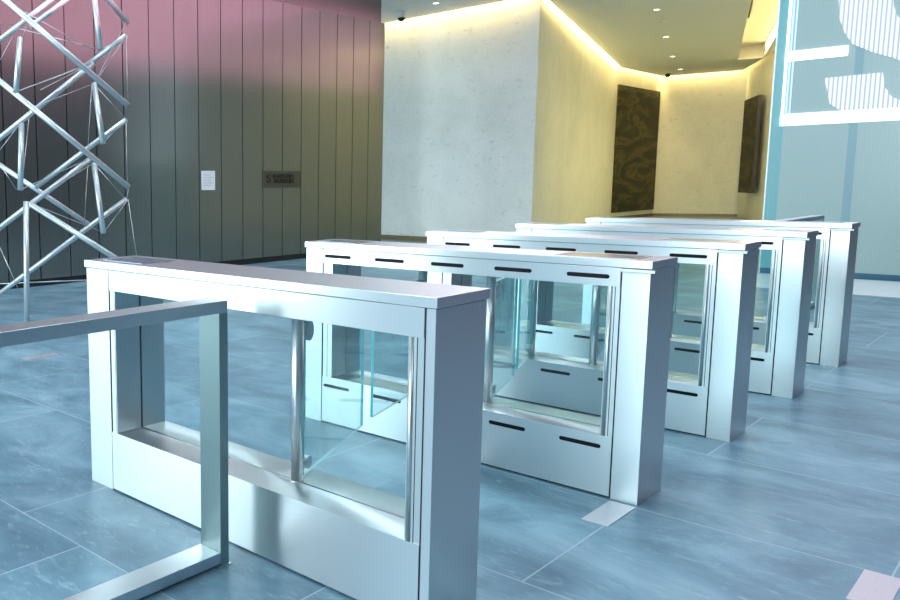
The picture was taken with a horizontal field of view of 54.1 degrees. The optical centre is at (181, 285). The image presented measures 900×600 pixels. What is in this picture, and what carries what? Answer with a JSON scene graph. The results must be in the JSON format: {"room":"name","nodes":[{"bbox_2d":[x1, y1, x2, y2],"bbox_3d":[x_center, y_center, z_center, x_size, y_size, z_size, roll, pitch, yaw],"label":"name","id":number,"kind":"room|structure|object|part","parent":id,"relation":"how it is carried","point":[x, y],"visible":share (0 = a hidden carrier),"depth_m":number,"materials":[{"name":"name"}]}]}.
{"room":"lobby","nodes":[
{"label":"lobby","id":0,"kind":"room"},
{"bbox_2d":[0,0,384,289],"bbox_3d":[-0.777,-2.293,11.852,11.870,4.280,0.502,-7,9,-41],"label":"wall","id":1,"kind":"structure","parent":0,"point":[238,90],"depth_m":12.40,"materials":[{"name":"silver metal"}]},
{"bbox_2d":[201,171,214,189],"bbox_3d":[0.417,-1.640,12.642,0.290,0.296,0.002,-7,9,-41],"label":"paper notice","id":2,"kind":"object","parent":1,"relation":"attached to","point":[207,177],"visible":1,"depth_m":12.64,"materials":[{"name":"white paper"}]},
{"bbox_2d":[263,171,300,187],"bbox_3d":[1.706,-1.802,13.739,0.940,0.280,0.022,-7,9,-41],"label":"wall sign","id":3,"kind":"object","parent":1,"relation":"attached to","point":[271,179],"visible":1,"depth_m":13.72,"materials":[{"name":"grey metal"}]},
{"bbox_2d":[272,0,380,22],"bbox_3d":[-0.864,-6.262,11.365,11.820,3.720,0.440,-7,9,-41],"label":"trim","id":4,"kind":"structure","parent":1,"relation":"attached to","point":[370,10],"depth_m":14.61,"materials":[{"name":"grey"}]},
{"bbox_2d":[0,216,899,599],"bbox_3d":[6.677,-0.567,15.392,41.800,0.200,27.500,-7,9,-41],"label":"floor","id":5,"kind":"structure","parent":0,"point":[805,500],"depth_m":3.53,"materials":[{"name":"tile"}]},
{"bbox_2d":[21,353,60,359],"bbox_3d":[-1.100,0.552,6.350,0.300,0.002,0.100,-7,9,-41],"label":"floor plate","id":6,"kind":"object","parent":5,"relation":"on","point":[48,354],"visible":1,"depth_m":6.34,"materials":[{"name":"silver metal"}]},
{"bbox_2d":[0,280,86,283],"bbox_3d":[-1.534,0.081,9.089,1.920,0.270,0.019,-3,7,-14],"label":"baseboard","id":7,"kind":"structure","parent":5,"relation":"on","point":[64,280],"depth_m":9.08,"materials":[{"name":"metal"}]},
{"bbox_2d":[0,0,136,321],"bbox_3d":[-1.260,-1.429,8.048,1.549,3.526,1.720,-7,9,-41],"label":"sculpture","id":8,"kind":"object","parent":5,"relation":"on","point":[83,68],"visible":0.94,"depth_m":7.76,"materials":[{"name":"grey metal"}]},
{"bbox_2d":[0,297,230,599],"bbox_3d":[-0.921,0.633,1.921,2.797,0.933,0.112,-7,9,-41],"label":"frame","id":9,"kind":"object","parent":5,"relation":"on","point":[213,550],"visible":1,"depth_m":2.74,"materials":[{"name":"silver metal"}]},
{"bbox_3d":[-0.926,0.191,1.866,2.785,0.041,0.100,-7,9,-41],"label":"rail","id":10,"kind":"part","parent":9,"relation":"part of","materials":[{"name":"silver metal"}]},
{"bbox_3d":[-0.916,1.064,1.975,2.704,0.040,0.100,-7,9,-41],"label":"rail","id":11,"kind":"part","parent":9,"relation":"part of","materials":[{"name":"silver metal"}]},
{"bbox_3d":[0.113,0.530,2.818,0.040,0.892,0.100,-7,9,-41],"label":"post","id":12,"kind":"part","parent":9,"relation":"part of","materials":[{"name":"silver metal"}]},
{"bbox_2d":[84,255,489,599],"bbox_3d":[0.468,0.418,3.239,0.847,1.001,1.730,-7,9,-41],"label":"turnstile","id":13,"kind":"object","parent":5,"relation":"on","point":[361,542],"visible":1,"depth_m":2.70,"materials":[{"name":"silver metal"}]},
{"bbox_3d":[-0.254,0.394,3.643,0.276,0.966,0.158,-7,9,-41],"label":"post","id":14,"kind":"part","parent":13,"relation":"part of","materials":[{"name":"silver metal"}]},
{"bbox_3d":[-0.181,-0.109,3.489,0.186,0.002,0.280,-7,9,-41],"label":"reader panel","id":15,"kind":"part","parent":13,"relation":"part of","materials":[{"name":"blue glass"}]},
{"bbox_3d":[0.812,0.532,2.429,0.276,0.966,0.031,-7,9,-41],"label":"post","id":16,"kind":"part","parent":13,"relation":"part of","materials":[{"name":"silver metal"}]},
{"bbox_2d":[305,239,677,505],"bbox_3d":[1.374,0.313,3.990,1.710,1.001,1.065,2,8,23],"label":"turnstile","id":17,"kind":"object","parent":5,"relation":"on","point":[617,455],"visible":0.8,"depth_m":3.56,"materials":[{"name":"silver metal"}]},
{"bbox_3d":[0.834,0.261,4.600,0.262,0.966,0.114,-7,9,-41],"label":"post","id":18,"kind":"part","parent":17,"relation":"part of","materials":[{"name":"silver metal"}]},
{"bbox_3d":[0.902,-0.242,4.452,0.172,0.002,0.260,-7,9,-41],"label":"reader panel","id":19,"kind":"part","parent":17,"relation":"part of","materials":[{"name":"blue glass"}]},
{"bbox_3d":[1.787,-0.128,3.444,0.172,0.002,0.330,-7,9,-41],"label":"reader panel","id":20,"kind":"part","parent":17,"relation":"part of","materials":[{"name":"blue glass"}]},
{"bbox_3d":[1.913,0.401,3.371,0.262,0.966,0.105,-7,9,-41],"label":"post","id":21,"kind":"part","parent":17,"relation":"part of","materials":[{"name":"silver metal"}]},
{"bbox_2d":[426,230,761,441],"bbox_3d":[2.335,0.200,4.808,1.033,1.001,1.780,-7,9,-41],"label":"turnstile","id":22,"kind":"object","parent":5,"relation":"on","point":[711,403],"visible":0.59,"depth_m":4.27,"materials":[{"name":"silver metal"}]},
{"bbox_3d":[1.739,0.153,5.383,0.262,0.966,0.114,-7,9,-41],"label":"post","id":23,"kind":"part","parent":22,"relation":"part of","materials":[{"name":"silver metal"}]},
{"bbox_3d":[1.807,-0.351,5.234,0.172,0.002,0.260,-7,9,-41],"label":"reader panel","id":24,"kind":"part","parent":22,"relation":"part of","materials":[{"name":"blue glass"}]},
{"bbox_3d":[2.692,-0.236,4.227,0.172,0.002,0.330,-7,9,-41],"label":"reader panel","id":25,"kind":"part","parent":22,"relation":"part of","materials":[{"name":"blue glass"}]},
{"bbox_3d":[2.819,0.293,4.154,0.262,0.966,0.105,-7,9,-41],"label":"post","id":26,"kind":"part","parent":22,"relation":"part of","materials":[{"name":"silver metal"}]},
{"bbox_2d":[581,500,635,526],"bbox_3d":[1.701,0.907,3.234,0.277,0.002,0.100,-7,9,-41],"label":"floor plate","id":27,"kind":"object","parent":5,"relation":"on","point":[607,514],"visible":1,"depth_m":3.23,"materials":[{"name":"silver metal"}]},
{"bbox_2d":[512,222,818,398],"bbox_3d":[3.240,0.091,5.591,1.033,1.001,1.780,-7,9,-41],"label":"turnstile","id":28,"kind":"object","parent":5,"relation":"on","point":[777,367],"visible":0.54,"depth_m":4.99,"materials":[{"name":"silver metal"}]},
{"bbox_3d":[2.645,0.044,6.166,0.262,0.966,0.114,-7,9,-41],"label":"post","id":29,"kind":"part","parent":28,"relation":"part of","materials":[{"name":"silver metal"}]},
{"bbox_3d":[2.713,-0.459,6.017,0.172,0.002,0.260,-7,9,-41],"label":"reader panel","id":30,"kind":"part","parent":28,"relation":"part of","materials":[{"name":"blue glass"}]},
{"bbox_3d":[3.598,-0.345,5.010,0.172,0.002,0.330,-7,9,-41],"label":"reader panel","id":31,"kind":"part","parent":28,"relation":"part of","materials":[{"name":"blue glass"}]},
{"bbox_3d":[3.724,0.184,4.937,0.262,0.966,0.105,-7,9,-41],"label":"post","id":32,"kind":"part","parent":28,"relation":"part of","materials":[{"name":"silver metal"}]},
{"bbox_2d":[581,217,860,366],"bbox_3d":[3.988,0.001,6.238,0.585,1.001,1.780,-7,9,-41],"label":"turnstile","id":33,"kind":"object","parent":5,"relation":"on","point":[828,335],"visible":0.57,"depth_m":5.72,"materials":[{"name":"silver metal"}]},
{"bbox_3d":[3.561,-0.066,6.959,0.262,0.966,0.114,-7,9,-41],"label":"post","id":34,"kind":"part","parent":33,"relation":"part of","materials":[{"name":"silver metal"}]},
{"bbox_3d":[3.629,-0.569,6.810,0.172,0.002,0.260,-7,9,-41],"label":"reader panel","id":35,"kind":"part","parent":33,"relation":"part of","materials":[{"name":"blue glass"}]},
{"bbox_3d":[4.515,-0.455,5.803,0.172,0.002,0.330,-7,9,-41],"label":"reader panel","id":36,"kind":"part","parent":33,"relation":"part of","materials":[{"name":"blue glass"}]},
{"bbox_3d":[4.641,0.074,5.730,0.262,0.966,0.105,-7,9,-41],"label":"post","id":37,"kind":"part","parent":33,"relation":"part of","materials":[{"name":"silver metal"}]},
{"bbox_2d":[763,215,823,317],"bbox_3d":[5.401,-0.125,7.388,2.942,0.933,0.112,-7,9,-41],"label":"frame","id":38,"kind":"object","parent":5,"relation":"on","point":[820,218],"visible":0.24,"depth_m":8.28,"materials":[{"name":"silver metal"}]},
{"bbox_3d":[5.396,-0.568,7.333,2.930,0.041,0.100,-7,9,-41],"label":"rail","id":39,"kind":"part","parent":38,"relation":"part of","materials":[{"name":"silver metal"}]},
{"bbox_3d":[6.490,-0.235,8.332,0.040,0.892,0.100,-7,9,-41],"label":"post","id":40,"kind":"part","parent":38,"relation":"part of","materials":[{"name":"silver metal"}]},
{"bbox_2d":[756,273,899,297],"bbox_3d":[8.212,0.014,9.753,1.740,0.004,2.740,-7,9,-41],"label":"trim","id":41,"kind":"structure","parent":5,"relation":"on","point":[860,287],"depth_m":9.77,"materials":[{"name":"white stone"}]},
{"bbox_2d":[846,569,899,599],"bbox_3d":[2.237,0.977,2.617,0.287,0.002,0.100,-7,9,-41],"label":"floor plate","id":42,"kind":"object","parent":5,"relation":"on","point":[871,585],"visible":1,"depth_m":2.62,"materials":[{"name":"silver metal"}]},
{"bbox_2d":[381,0,539,236],"bbox_3d":[4.698,-3.737,18.784,0.350,5.300,7.279,-7,9,-41],"label":"wall","id":43,"kind":"structure","parent":0,"point":[460,86],"depth_m":17.15,"materials":[{"name":"stone"}]},
{"bbox_2d":[381,235,426,241],"bbox_3d":[4.570,-1.141,18.953,0.020,0.110,7.300,-7,9,-41],"label":"baseboard","id":44,"kind":"structure","parent":43,"relation":"attached to","point":[384,237],"depth_m":18.39,"materials":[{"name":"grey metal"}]},
{"bbox_2d":[531,0,616,223],"bbox_3d":[10.328,-4.103,21.169,0.310,5.300,12.505,4,9,34],"label":"wall","id":45,"kind":"structure","parent":0,"point":[576,79],"depth_m":19.37,"materials":[{"name":"stone"}]},
{"bbox_2d":[381,0,775,75],"bbox_3d":[11.130,-6.357,21.183,18.800,0.050,11.700,-7,9,-41],"label":"ceiling","id":46,"kind":"structure","parent":0,"point":[706,36],"depth_m":19.05,"materials":[{"name":"white paint"}]},
{"bbox_2d":[397,11,405,21],"bbox_3d":[4.590,-5.625,16.950,0.170,0.218,0.170,-7,9,-41],"label":"security camera","id":47,"kind":"object","parent":46,"relation":"attached to","point":[401,15],"visible":1,"depth_m":16.89,"materials":[{"name":"white plastic"}]},
{"bbox_2d":[609,64,659,216],"bbox_3d":[15.252,-4.958,27.552,3.726,5.300,0.302,-7,9,-41],"label":"wall","id":48,"kind":"structure","parent":0,"point":[628,77],"depth_m":26.93,"materials":[{"name":"paint"}]},
{"bbox_2d":[615,213,652,217],"bbox_3d":[15.391,-2.364,27.750,3.726,0.100,0.020,-7,9,-41],"label":"baseboard","id":49,"kind":"structure","parent":48,"relation":"attached to","point":[650,214],"depth_m":28.06,"materials":[{"name":"brown wood"}]},
{"bbox_2d":[611,84,659,212],"bbox_3d":[15.401,-4.588,27.481,3.580,4.100,0.050,-7,9,-41],"label":"painting","id":50,"kind":"object","parent":48,"relation":"attached to","point":[637,109],"visible":1,"depth_m":27.34},
{"bbox_2d":[652,68,747,215],"bbox_3d":[17.767,-5.061,28.134,2.796,5.300,0.300,4,9,35],"label":"wall","id":51,"kind":"structure","parent":0,"point":[700,127],"depth_m":27.93,"materials":[{"name":"paint"}]},
{"bbox_2d":[652,213,736,216],"bbox_3d":[17.805,-2.454,28.236,2.513,0.100,0.020,4,9,35],"label":"baseboard","id":52,"kind":"structure","parent":51,"relation":"attached to","point":[653,214],"depth_m":28.17,"materials":[{"name":"brown wood"}]},
{"bbox_2d":[737,52,774,219],"bbox_3d":[16.648,-4.301,22.144,0.300,5.300,11.219,3,8,25],"label":"wall","id":53,"kind":"structure","parent":0,"point":[760,74],"depth_m":24.81,"materials":[{"name":"paint"}]},
{"bbox_2d":[738,95,761,192],"bbox_3d":[17.838,-4.382,25.389,0.232,2.930,1.950,3,8,25],"label":"painting","id":54,"kind":"object","parent":53,"relation":"attached to","point":[750,130],"visible":1,"depth_m":25.08,"materials":[{"name":"brown"}]},
{"bbox_3d":[17.789,-4.384,25.411,0.100,2.930,1.950,3,8,25],"label":"frame","id":55,"kind":"part","parent":54,"relation":"part of","materials":[{"name":"grey"}]},
{"bbox_2d":[739,0,778,57],"bbox_3d":[13.799,-6.349,19.119,0.913,0.379,12.395,4,8,33],"label":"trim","id":56,"kind":"structure","parent":53,"relation":"attached to","point":[760,30],"depth_m":21.37,"materials":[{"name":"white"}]},
{"bbox_2d":[748,0,752,17],"bbox_3d":[12.528,-6.300,17.809,0.029,0.038,5.000,4,8,33],"label":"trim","id":57,"kind":"structure","parent":56,"relation":"attached to","point":[751,0],"depth_m":18.77,"materials":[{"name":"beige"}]},
{"bbox_2d":[758,0,899,280],"bbox_3d":[11.241,-3.751,7.339,0.161,8.000,9.585,-7,9,-41],"label":"wall","id":58,"kind":"structure","parent":0,"point":[840,172],"depth_m":10.60,"materials":[{"name":"teal"}]},
{"bbox_2d":[780,0,899,125],"bbox_3d":[8.808,-3.391,10.066,0.017,2.650,2.125,-7,9,-41],"label":"sign","id":59,"kind":"object","parent":58,"relation":"attached to","point":[871,25],"visible":1,"depth_m":10.35,"materials":[{"name":"white"}]}
]}

